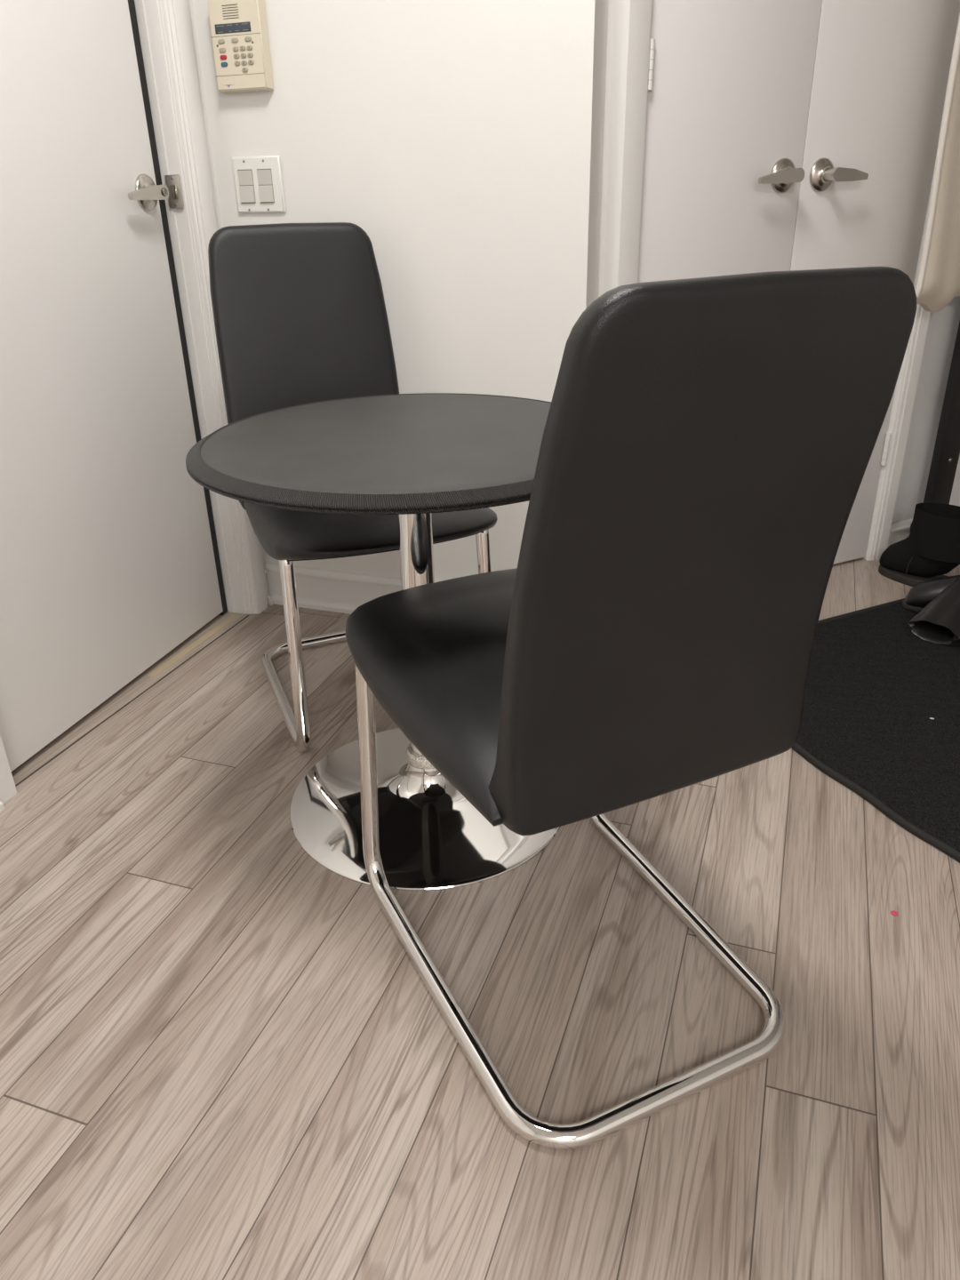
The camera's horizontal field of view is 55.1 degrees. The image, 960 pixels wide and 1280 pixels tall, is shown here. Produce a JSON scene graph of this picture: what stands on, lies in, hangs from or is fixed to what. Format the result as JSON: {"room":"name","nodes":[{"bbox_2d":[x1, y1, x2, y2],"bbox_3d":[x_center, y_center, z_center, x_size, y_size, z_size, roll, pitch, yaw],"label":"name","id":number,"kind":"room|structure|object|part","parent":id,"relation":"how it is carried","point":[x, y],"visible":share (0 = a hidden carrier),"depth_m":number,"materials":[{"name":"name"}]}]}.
{"room":"dining area","nodes":[
{"label":"dining area","id":0,"kind":"room"},
{"bbox_2d":[189,0,265,566],"bbox_3d":[-1.399,-0.281,0.125,0.120,2.450,4.725,8,27,18],"label":"wall","id":1,"kind":"structure","parent":0,"point":[190,1],"depth_m":2.03,"materials":[{"name":"white paint"}]},
{"bbox_2d":[0,800,4,812],"bbox_3d":[-1.486,1.015,0.142,0.039,0.109,3.608,8,27,18],"label":"baseboard","id":2,"kind":"structure","parent":1,"relation":"attached to","point":[2,807],"depth_m":1.68,"materials":[{"name":"white paint"}]},
{"bbox_2d":[0,734,16,803],"bbox_3d":[-0.965,-0.657,1.275,0.144,2.100,0.052,8,27,18],"label":"trim","id":3,"kind":"structure","parent":1,"relation":"attached to","point":[8,789],"depth_m":1.70,"materials":[{"name":"white paint"}]},
{"bbox_2d":[0,0,227,771],"bbox_3d":[-0.803,-0.815,1.654,0.092,2.034,0.824,6,27,15],"label":"door","id":4,"kind":"structure","parent":1,"relation":"in","point":[109,556],"depth_m":1.83,"materials":[{"name":"white paint"}]},
{"bbox_3d":[-0.685,-0.928,1.905,0.013,0.029,0.117,9,28,20],"label":"lever","id":5,"kind":"part","parent":4,"relation":"part of","materials":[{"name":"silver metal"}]},
{"bbox_2d":[134,0,268,614],"bbox_3d":[-0.669,-1.021,2.009,0.157,2.100,0.064,-5,26,-8],"label":"trim","id":6,"kind":"structure","parent":1,"relation":"attached to","point":[165,28],"depth_m":2.04,"materials":[{"name":"white paint"}]},
{"bbox_3d":[-0.669,-0.981,2.011,0.037,0.066,0.003,8,27,18],"label":"strike plate","id":7,"kind":"part","parent":6,"relation":"part of","materials":[{"name":"silver metal"}]},
{"bbox_2d":[192,0,607,582],"bbox_3d":[-0.175,-1.184,1.922,0.867,2.450,0.120,8,27,18],"label":"wall","id":8,"kind":"structure","parent":0,"point":[464,138],"depth_m":1.93,"materials":[{"name":"white paint"}]},
{"bbox_2d":[207,0,273,93],"bbox_3d":[-0.504,-1.248,1.929,0.125,0.169,0.030,8,27,18],"label":"keypad","id":9,"kind":"object","parent":8,"relation":"attached to","point":[238,28],"visible":1,"depth_m":1.92,"materials":[{"name":"beige plastic"}]},
{"bbox_2d":[232,155,285,213],"bbox_3d":[-0.496,-1.016,2.052,0.123,0.114,0.011,8,27,18],"label":"light switch","id":10,"kind":"object","parent":8,"relation":"attached to","point":[259,186],"visible":1,"depth_m":2.05,"materials":[{"name":"white plastic"}]},
{"bbox_3d":[-0.523,-1.017,2.061,0.037,0.068,0.001,8,27,18],"label":"rocker frame","id":11,"kind":"part","parent":10,"relation":"part of","materials":[{"name":"white plastic"}]},
{"bbox_3d":[-0.477,-1.011,2.046,0.036,0.068,0.001,8,27,18],"label":"rocker frame","id":12,"kind":"part","parent":10,"relation":"part of","materials":[{"name":"white plastic"}]},
{"bbox_2d":[263,567,273,605],"bbox_3d":[-0.579,-0.147,2.484,0.027,0.109,0.010,8,27,18],"label":"baseboard","id":13,"kind":"structure","parent":8,"relation":"attached to","point":[269,599],"depth_m":2.50,"materials":[{"name":"white paint"}]},
{"bbox_2d":[263,561,401,614],"bbox_3d":[-0.176,-0.101,2.373,0.865,0.109,0.027,8,27,18],"label":"baseboard","id":14,"kind":"structure","parent":8,"relation":"attached to","point":[317,588],"depth_m":2.44,"materials":[{"name":"white paint"}]},
{"bbox_2d":[0,558,959,1279],"bbox_3d":[0.798,0.494,1.234,4.086,0.001,7.600,8,27,18],"label":"floor","id":15,"kind":"structure","parent":0,"point":[222,1057],"depth_m":1.22,"materials":[{"name":"laminate"}]},
{"bbox_2d":[11,611,248,786],"bbox_3d":[-0.815,0.098,2.115,0.140,0.002,0.826,8,27,18],"label":"threshold","id":16,"kind":"object","parent":15,"relation":"on","point":[220,625],"visible":0.51,"depth_m":2.08,"materials":[{"name":"brown wood"}]},
{"bbox_2d":[208,222,497,751],"bbox_3d":[-0.248,-0.308,1.840,0.435,0.950,0.650,-12,28,-20],"label":"dining chair","id":17,"kind":"object","parent":15,"relation":"on","point":[300,311],"visible":0.61,"depth_m":1.89,"materials":[{"name":"black leather"}]},
{"bbox_3d":[-0.361,-0.580,1.952,0.380,0.555,0.160,-12,28,-20],"label":"backrest","id":18,"kind":"part","parent":17,"relation":"part of","materials":[{"name":"black leather"}]},
{"bbox_3d":[-0.227,-0.251,1.809,0.430,0.092,0.535,-12,28,-20],"label":"seat","id":19,"kind":"part","parent":17,"relation":"part of","materials":[{"name":"black leather"}]},
{"bbox_3d":[-0.259,-0.101,1.984,0.428,0.452,0.521,-12,28,-20],"label":"frame","id":20,"kind":"part","parent":17,"relation":"part of","materials":[{"name":"silver metal"}]},
{"bbox_2d":[185,392,560,891],"bbox_3d":[-0.100,-0.012,1.544,0.661,0.672,0.661,8,27,18],"label":"bistro table","id":21,"kind":"object","parent":15,"relation":"on","point":[412,457],"visible":0.73,"depth_m":1.47,"materials":[{"name":"black paint"}]},
{"bbox_3d":[-0.106,-0.304,1.402,0.661,0.022,0.661,8,27,18],"label":"edge trim","id":22,"kind":"part","parent":21,"relation":"part of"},
{"bbox_2d":[345,266,916,1149],"bbox_3d":[0.097,0.013,1.180,0.432,0.938,0.663,-13,28,-23],"label":"dining chair","id":23,"kind":"object","parent":15,"relation":"on","point":[708,444],"visible":1,"depth_m":0.90,"materials":[{"name":"black leather"},{"name":"polished chrome"}]},
{"bbox_3d":[0.071,0.027,1.252,0.430,0.092,0.535,-13,28,-23],"label":"seat","id":24,"kind":"part","parent":23,"relation":"part of","materials":[{"name":"black leather"}]},
{"bbox_3d":[0.121,0.257,1.248,0.428,0.440,0.564,-13,28,-23],"label":"frame","id":25,"kind":"part","parent":23,"relation":"part of","materials":[{"name":"silver metal"}]},
{"bbox_3d":[0.209,-0.070,0.908,0.394,0.555,0.160,-13,28,-23],"label":"backrest","id":26,"kind":"part","parent":23,"relation":"part of","materials":[{"name":"black leather"}]},
{"bbox_2d":[791,598,959,862],"bbox_3d":[1.369,0.106,1.988,1.557,0.014,1.107,-13,28,-23],"label":"floor mat","id":27,"kind":"object","parent":15,"relation":"on","point":[874,687],"visible":0.59,"depth_m":1.90,"materials":[{"name":"black carpet"}]},
{"bbox_2d":[901,575,959,644],"bbox_3d":[1.164,-0.087,2.256,0.210,0.115,0.271,8,27,18],"label":"boot","id":28,"kind":"object","parent":27,"relation":"on","point":[936,602],"visible":1,"depth_m":2.24,"materials":[{"name":"black leather"}]},
{"bbox_2d":[878,502,959,586],"bbox_3d":[1.229,-0.256,2.508,0.117,0.214,0.256,-20,32,-34],"label":"boot","id":29,"kind":"object","parent":15,"relation":"on","point":[931,550],"visible":0.93,"depth_m":2.48,"materials":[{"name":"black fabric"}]},
{"bbox_2d":[923,320,959,503],"bbox_3d":[1.538,-1.094,2.401,1.150,1.803,0.141,-13,28,-23],"label":"coat rack","id":30,"kind":"object","parent":15,"relation":"on","point":[947,447],"visible":0.77,"depth_m":2.60,"materials":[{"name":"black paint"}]},
{"bbox_2d":[914,13,959,311],"bbox_3d":[1.148,-1.303,2.114,0.291,1.045,0.072,-17,30,-29],"label":"hanging cloth","id":31,"kind":"object","parent":30,"relation":"hanging from","point":[938,283],"visible":0.96,"depth_m":2.18,"materials":[{"name":"beige fabric"}]},
{"bbox_2d":[598,0,959,522],"bbox_3d":[1.934,-1.560,2.599,3.784,2.450,0.100,-13,28,-23],"label":"wall","id":32,"kind":"structure","parent":0,"point":[943,324],"depth_m":2.59,"materials":[{"name":"white paint"}]},
{"bbox_2d":[602,0,652,294],"bbox_3d":[0.307,-0.996,1.915,0.068,2.100,0.047,-17,30,-29],"label":"trim","id":33,"kind":"structure","parent":32,"relation":"attached to","point":[632,19],"depth_m":1.88,"materials":[{"name":"white paint"}]},
{"bbox_2d":[637,0,822,282],"bbox_3d":[0.540,-1.016,2.015,0.445,2.021,0.089,-13,28,-23],"label":"door","id":34,"kind":"structure","parent":32,"relation":"in","point":[730,82],"depth_m":1.99,"materials":[{"name":"white paint"}]},
{"bbox_3d":[0.669,-1.028,2.034,0.115,0.030,0.013,-10,27,-18],"label":"lever","id":35,"kind":"part","parent":34,"relation":"part of","materials":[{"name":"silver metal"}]},
{"bbox_2d":[789,0,959,564],"bbox_3d":[0.938,-1.107,2.184,0.433,2.021,0.089,-13,28,-22],"label":"door","id":36,"kind":"structure","parent":32,"relation":"in","point":[882,68],"depth_m":2.16,"materials":[{"name":"white paint"}]},
{"bbox_3d":[0.851,-1.070,2.112,0.119,0.029,0.013,-16,29,-27],"label":"lever","id":37,"kind":"part","parent":36,"relation":"part of","materials":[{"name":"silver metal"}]},
{"bbox_2d":[861,142,938,560],"bbox_3d":[1.148,-1.190,2.274,0.071,2.100,0.042,-9,27,-15],"label":"trim","id":38,"kind":"structure","parent":32,"relation":"attached to","point":[908,379],"depth_m":2.55,"materials":[{"name":"white paint"}]},
{"bbox_2d":[887,518,912,547],"bbox_3d":[2.420,-0.576,3.253,2.713,0.090,0.019,-13,28,-23],"label":"baseboard","id":39,"kind":"structure","parent":32,"relation":"attached to","point":[900,531],"depth_m":2.75,"materials":[{"name":"white paint"}]}
]}

